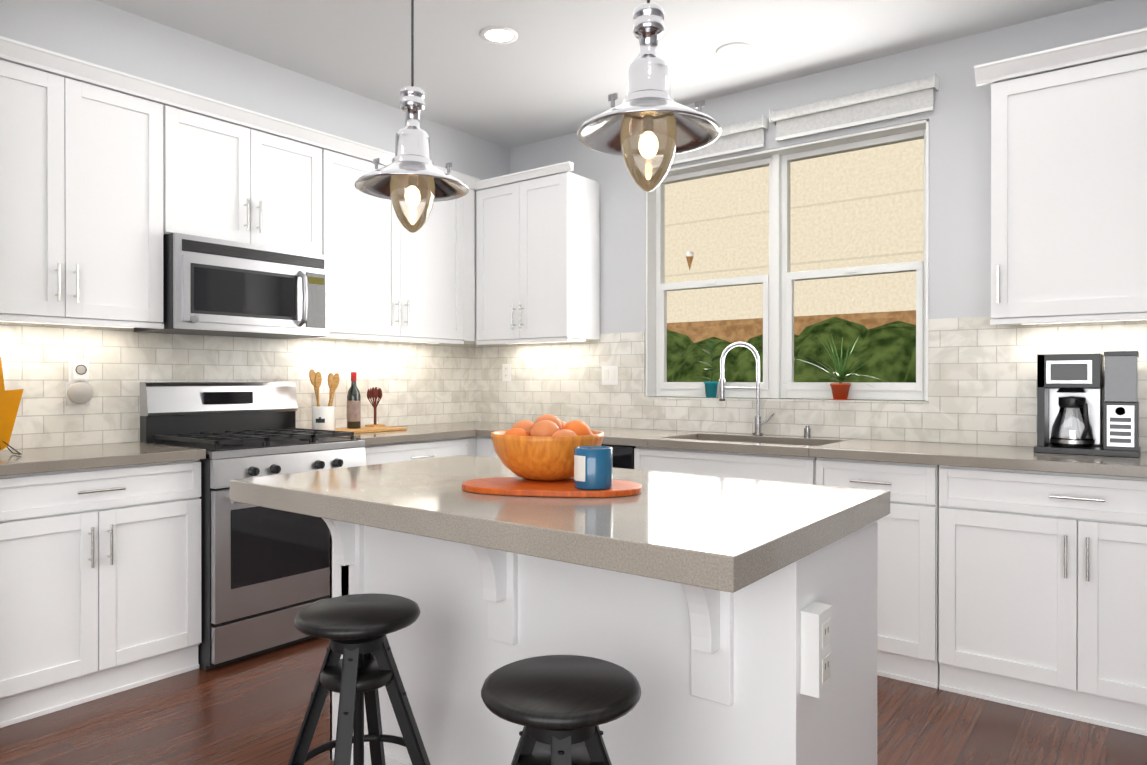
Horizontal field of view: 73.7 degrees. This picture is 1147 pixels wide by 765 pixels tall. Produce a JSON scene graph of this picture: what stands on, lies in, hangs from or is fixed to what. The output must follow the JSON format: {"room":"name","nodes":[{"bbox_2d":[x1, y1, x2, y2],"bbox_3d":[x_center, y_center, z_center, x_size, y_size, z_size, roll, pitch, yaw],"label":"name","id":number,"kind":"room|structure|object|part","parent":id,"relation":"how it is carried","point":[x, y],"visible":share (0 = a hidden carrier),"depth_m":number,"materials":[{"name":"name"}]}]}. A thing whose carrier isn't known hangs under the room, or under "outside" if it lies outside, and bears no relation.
{"room":"kitchen","nodes":[
{"label":"kitchen","id":0,"kind":"room"},
{"bbox_2d":[0,0,509,191],"bbox_3d":[-1.460,-1.381,3.997,0.322,0.343,2.994,0,0,37],"label":"wall","id":1,"kind":"structure","parent":0,"point":[102,34],"depth_m":3.52,"materials":[{"name":"paint"}]},
{"bbox_2d":[0,637,1146,764],"bbox_3d":[-0.427,1.248,0.798,6.150,0.100,7.150,0,0,37],"label":"floor","id":2,"kind":"structure","parent":0,"point":[251,710],"depth_m":2.63,"materials":[{"name":"brown wood"}]},
{"bbox_2d":[0,459,201,727],"bbox_3d":[-2.014,0.754,3.040,0.603,0.874,0.780,0,0,37],"label":"base cabinet","id":3,"kind":"object","parent":2,"relation":"on","point":[100,568],"depth_m":2.85,"materials":[{"name":"white wood"}]},
{"bbox_2d":[0,442,205,475],"bbox_3d":[-2.002,0.295,3.031,0.633,0.040,0.782,0,0,37],"label":"countertop","id":4,"kind":"structure","parent":3,"relation":"on","point":[78,457],"depth_m":2.93,"materials":[{"name":"stone"}]},
{"bbox_2d":[0,357,23,454],"bbox_3d":[-2.146,0.089,2.879,0.094,0.368,0.127,0,0,37],"label":"decor","id":5,"kind":"object","parent":4,"relation":"on","point":[10,400],"visible":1,"depth_m":2.88,"materials":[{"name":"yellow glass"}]},
{"bbox_2d":[140,382,366,669],"bbox_3d":[-1.477,0.593,3.607,0.730,1.190,0.762,0,0,37],"label":"range","id":6,"kind":"object","parent":2,"relation":"on","point":[265,575],"visible":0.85,"depth_m":3.38,"materials":[{"name":"silver metal"}]},
{"bbox_2d":[288,593,430,764],"bbox_3d":[-0.494,0.857,1.758,0.401,0.675,0.400,0,0,44],"label":"stool","id":7,"kind":"object","parent":2,"relation":"on","point":[355,629],"visible":1,"depth_m":1.74,"materials":[{"name":"black leather"}]},
{"bbox_2d":[365,436,475,464],"bbox_3d":[-1.068,0.750,4.283,0.603,0.874,0.796,0,0,37],"label":"base cabinet","id":8,"kind":"object","parent":2,"relation":"on","point":[417,450],"depth_m":4.10,"materials":[{"name":"white wood"}]},
{"bbox_2d":[331,425,475,445],"bbox_3d":[-1.059,0.291,4.267,0.636,0.040,0.788,0,0,37],"label":"countertop","id":9,"kind":"structure","parent":8,"relation":"on","point":[413,433],"depth_m":4.15,"materials":[{"name":"stone"}]},
{"bbox_2d":[309,369,339,430],"bbox_3d":[-1.322,0.093,4.068,0.117,0.326,0.181,0,0,37],"label":"utensil crock","id":10,"kind":"object","parent":9,"relation":"on","point":[323,417],"visible":0.94,"depth_m":4.02,"materials":[{"name":"white ceramic"}]},
{"bbox_2d":[335,426,406,432],"bbox_3d":[-1.215,0.263,4.227,0.260,0.014,0.540,0,0,37],"label":"cutting board","id":11,"kind":"object","parent":9,"relation":"on","point":[372,429],"visible":0.44,"depth_m":4.24,"materials":[{"name":"brown wood"}]},
{"bbox_2d":[347,372,360,428],"bbox_3d":[-1.222,0.098,4.251,0.075,0.314,0.075,0,0,37],"label":"wine bottle","id":12,"kind":"object","parent":11,"relation":"on","point":[353,408],"visible":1,"depth_m":4.22,"materials":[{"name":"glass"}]},
{"bbox_2d":[365,387,384,426],"bbox_3d":[-1.143,0.140,4.404,0.080,0.230,0.080,0,0,37],"label":"decor","id":13,"kind":"object","parent":11,"relation":"on","point":[373,393],"visible":1,"depth_m":4.39,"materials":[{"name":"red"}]},
{"bbox_2d":[476,436,498,457],"bbox_3d":[-0.207,0.749,4.551,0.479,0.874,0.603,0,0,37],"label":"base cabinet","id":14,"kind":"object","parent":2,"relation":"on","point":[484,445],"depth_m":4.40,"materials":[{"name":"white wood"}]},
{"bbox_2d":[481,655,640,764],"bbox_3d":[-0.022,0.859,1.338,0.401,0.675,0.400,0,0,44],"label":"stool","id":15,"kind":"object","parent":2,"relation":"on","point":[560,708],"visible":1,"depth_m":1.30,"materials":[{"name":"black leather"}]},
{"bbox_2d":[322,518,877,764],"bbox_3d":[-0.026,0.766,2.116,1.551,0.854,0.733,0,0,37],"label":"kitchen island","id":16,"kind":"object","parent":2,"relation":"on","point":[716,673],"depth_m":1.79,"materials":[{"name":"white wood"}]},
{"bbox_2d":[230,455,889,592],"bbox_3d":[-0.082,0.309,2.076,1.558,0.060,0.924,0,0,37],"label":"island countertop","id":17,"kind":"structure","parent":16,"relation":"on","point":[728,534],"depth_m":1.69,"materials":[{"name":"stone"}]},
{"bbox_2d":[462,477,641,497],"bbox_3d":[-0.057,0.270,1.983,0.449,0.016,0.326,0,0,37],"label":"serving board","id":18,"kind":"object","parent":17,"relation":"on","point":[514,486],"visible":0.88,"depth_m":1.91,"materials":[{"name":"orange wood"}]},
{"bbox_2d":[491,414,603,480],"bbox_3d":[-0.071,0.173,2.081,0.306,0.174,0.306,0,0,37],"label":"fruit bowl","id":19,"kind":"object","parent":18,"relation":"on","point":[541,448],"visible":0.96,"depth_m":1.98,"materials":[{"name":"brown wood"}]},
{"bbox_2d":[574,446,612,489],"bbox_3d":[0.049,0.211,1.905,0.096,0.100,0.097,0,0,37],"label":"candle jar","id":20,"kind":"object","parent":18,"relation":"on","point":[593,467],"visible":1,"depth_m":1.86,"materials":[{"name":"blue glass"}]},
{"bbox_3d":[0.499,0.540,1.558,0.040,0.166,0.095,0,0,37],"label":"electrical outlet strip on the island","id":21,"kind":"part","parent":16,"relation":"part of","materials":[{"name":"white plastic"}]},
{"bbox_2d":[601,444,635,468],"bbox_3d":[0.188,0.751,4.158,0.610,0.870,0.534,0,0,37],"label":"dishwasher","id":22,"kind":"object","parent":2,"relation":"on","point":[623,456],"visible":0.04,"depth_m":3.83,"materials":[{"name":"black plastic"}]},
{"bbox_2d":[796,456,959,693],"bbox_3d":[1.393,0.753,3.334,0.608,0.874,0.603,0,0,37],"label":"base cabinet","id":23,"kind":"object","parent":2,"relation":"on","point":[918,585],"depth_m":3.01,"materials":[{"name":"white wood"}]},
{"bbox_2d":[960,467,1146,735],"bbox_3d":[1.918,0.754,2.934,0.967,0.874,0.603,0,0,37],"label":"base cabinet","id":24,"kind":"object","parent":2,"relation":"on","point":[1022,588],"depth_m":2.72,"materials":[{"name":"white wood"}]},
{"bbox_2d":[421,421,1146,477],"bbox_3d":[0.706,0.293,3.826,3.978,0.040,0.648,0,0,37],"label":"countertop","id":25,"kind":"structure","parent":24,"relation":"on","point":[1024,458],"depth_m":3.22,"materials":[{"name":"stone"}]},
{"bbox_2d":[719,342,810,437],"bbox_3d":[0.964,0.031,3.856,0.430,0.481,0.174,0,0,37],"label":"faucet","id":26,"kind":"object","parent":25,"relation":"on","point":[759,423],"visible":1,"depth_m":3.92,"materials":[{"name":"silver metal"}]},
{"bbox_2d":[1034,351,1140,456],"bbox_3d":[2.021,0.079,3.008,0.335,0.392,0.260,0,0,37],"label":"coffee maker","id":27,"kind":"object","parent":25,"relation":"on","point":[1069,403],"visible":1,"depth_m":2.95,"materials":[{"name":"black plastic"}]},
{"bbox_2d":[96,0,1112,148],"bbox_3d":[-0.427,-1.592,0.788,6.150,0.100,7.150,0,0,37],"label":"ceiling","id":28,"kind":"structure","parent":0,"point":[557,68],"depth_m":3.48,"materials":[{"name":"paint"}]},
{"bbox_2d":[354,0,468,232],"bbox_3d":[-0.504,-1.008,2.394,0.350,1.077,0.350,0,0,37],"label":"pendant lamp","id":29,"kind":"object","parent":28,"relation":"hanging from","point":[411,175],"visible":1,"depth_m":2.38,"materials":[{"name":"silver metal"}]},
{"bbox_2d":[480,26,517,43],"bbox_3d":[-0.331,-1.548,3.409,0.169,0.006,0.169,0,0,-8],"label":"recessed light","id":30,"kind":"object","parent":28,"relation":"in","point":[500,34],"depth_m":3.40,"materials":[{"name":"white plastic"}]},
{"bbox_2d":[577,0,720,191],"bbox_3d":[0.184,-1.006,1.871,0.350,1.077,0.350,0,0,37],"label":"pendant lamp","id":31,"kind":"object","parent":28,"relation":"hanging from","point":[649,117],"visible":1,"depth_m":1.86,"materials":[{"name":"silver metal"}]},
{"bbox_2d":[716,43,752,58],"bbox_3d":[0.751,-1.548,3.573,0.169,0.006,0.169,0,0,-8],"label":"recessed light","id":32,"kind":"object","parent":28,"relation":"in","point":[731,50],"depth_m":3.56,"materials":[{"name":"white plastic"}]},
{"bbox_2d":[656,448,795,482],"bbox_3d":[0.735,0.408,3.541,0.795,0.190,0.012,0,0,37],"label":"base cabinet","id":33,"kind":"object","parent":0,"relation":"attached to","point":[780,468],"depth_m":3.49,"materials":[{"name":"white wood"}]},
{"bbox_2d":[481,0,1146,451],"bbox_3d":[1.752,-0.181,3.533,6.000,2.740,0.150,0,0,37],"label":"wall","id":34,"kind":"structure","parent":0,"point":[959,198],"depth_m":3.51,"materials":[{"name":"paint"}]},
{"bbox_2d":[480,161,599,344],"bbox_3d":[-0.198,-0.747,4.683,0.698,1.017,0.353,0,0,37],"label":"upper cabinet","id":35,"kind":"object","parent":34,"relation":"attached to","point":[540,227],"depth_m":4.56,"materials":[{"name":"white wood"}]},
{"bbox_2d":[645,119,928,400],"bbox_3d":[1.072,-0.566,4.046,1.531,1.300,0.145,0,0,37],"label":"window","id":36,"kind":"structure","parent":34,"relation":"in","point":[777,282],"depth_m":4.04,"materials":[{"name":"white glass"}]},
{"bbox_2d":[694,342,726,397],"bbox_3d":[0.757,-0.071,4.215,0.203,0.310,0.109,0,0,37],"label":"potted plant","id":37,"kind":"object","parent":36,"relation":"on","point":[711,389],"visible":0.98,"depth_m":4.21,"materials":[{"name":"ceramic"}]},
{"bbox_2d":[647,72,938,169],"bbox_3d":[1.024,-1.310,3.935,1.562,0.165,0.084,0,0,37],"label":"roller shades","id":38,"kind":"object","parent":36,"relation":"attached to","point":[893,101],"visible":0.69,"depth_m":3.77,"materials":[{"name":"fabric"}]},
{"bbox_2d":[798,333,887,399],"bbox_3d":[1.251,-0.107,3.748,0.583,0.387,0.275,0,0,37],"label":"potted plant","id":39,"kind":"object","parent":36,"relation":"on","point":[840,390],"visible":1,"depth_m":3.77,"materials":[{"name":"plant"}]},
{"bbox_2d":[475,316,1146,451],"bbox_3d":[0.930,-0.011,4.113,3.969,0.564,0.098,0,0,37],"label":"backsplash","id":40,"kind":"structure","parent":34,"relation":"attached to","point":[982,380],"depth_m":3.72,"materials":[{"name":"tile"}]},
{"bbox_2d":[502,364,510,380],"bbox_3d":[-0.446,-0.067,5.092,0.075,0.115,0.008,0,0,37],"label":"outlet","id":41,"kind":"object","parent":40,"relation":"attached to","point":[506,372],"visible":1,"depth_m":5.09,"materials":[{"name":"white plastic"}]},
{"bbox_2d":[602,366,617,384],"bbox_3d":[0.217,-0.043,4.587,0.118,0.115,0.008,0,0,37],"label":"light switch","id":42,"kind":"object","parent":40,"relation":"attached to","point":[609,375],"visible":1,"depth_m":4.58,"materials":[{"name":"white plastic"}]},
{"bbox_2d":[974,28,1146,324],"bbox_3d":[1.995,-0.751,3.005,0.695,1.037,0.368,0,0,37],"label":"upper cabinet","id":43,"kind":"object","parent":34,"relation":"attached to","point":[1068,183],"visible":1,"depth_m":2.92,"materials":[{"name":"white wood"}]},
{"bbox_3d":[-2.815,-0.178,2.610,0.150,2.740,7.150,0,0,37],"label":"wall","id":44,"kind":"structure","parent":0,"visible":0},
{"bbox_2d":[0,321,474,449],"bbox_3d":[-1.583,-0.011,4.096,0.008,0.564,2.990,0,0,37],"label":"backsplash","id":45,"kind":"structure","parent":44,"relation":"attached to","point":[429,383],"depth_m":3.74,"materials":[{"name":"tile"}]},
{"bbox_2d":[66,359,92,404],"bbox_3d":[-2.139,-0.003,3.314,0.051,0.195,0.098,0,0,37],"label":"outlet","id":46,"kind":"object","parent":45,"relation":"attached to","point":[79,390],"visible":1,"depth_m":3.30,"materials":[{"name":"white plastic"}]},
{"bbox_2d":[0,36,479,344],"bbox_3d":[-1.426,-0.754,3.969,0.388,1.037,2.978,0,0,37],"label":"upper cabinet","id":47,"kind":"object","parent":44,"relation":"attached to","point":[109,178],"depth_m":3.33,"materials":[{"name":"white wood"}]},
{"bbox_2d":[134,233,328,338],"bbox_3d":[-1.601,-0.438,3.674,0.466,0.413,0.769,0,0,37],"label":"microwave","id":48,"kind":"object","parent":47,"relation":"attached to","point":[216,287],"visible":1,"depth_m":3.51,"materials":[{"name":"silver metal"}]},
{"label":"outside","id":49,"kind":"structure","parent":0,"visible":0},
{"bbox_3d":[3.087,1.248,5.293,18.000,0.030,4.240,0,0,37],"label":"ground","id":50,"kind":"structure","parent":49,"visible":0},
{"bbox_2d":[667,310,915,346],"bbox_3d":[4.125,0.498,6.655,18.000,2.360,0.150,0,0,37],"label":"fence","id":51,"kind":"object","parent":50,"relation":"on","point":[738,330],"depth_m":8.27,"materials":[{"name":"brown wood"}]},
{"bbox_2d":[658,317,924,400],"bbox_3d":[3.320,0.283,5.873,14.817,1.796,1.512,0,0,37],"label":"hedge","id":52,"kind":"object","parent":50,"relation":"on","point":[888,365],"depth_m":6.46,"materials":[{"name":"green plant"}]},
{"bbox_2d":[665,139,923,322],"bbox_3d":[4.401,-2.073,7.008,18.000,7.500,0.100,0,0,37],"label":"wall","id":53,"kind":"structure","parent":50,"relation":"on","point":[880,176],"depth_m":8.32,"materials":[{"name":"paint"}]},
{"bbox_2d":[686,251,693,269],"bbox_3d":[0.665,-0.696,4.373,0.048,0.114,0.048,0,0,37],"label":"wall lamp","id":54,"kind":"object","parent":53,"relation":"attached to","point":[689,256],"visible":0.98,"depth_m":4.36,"materials":[{"name":"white ceramic"}]}
]}

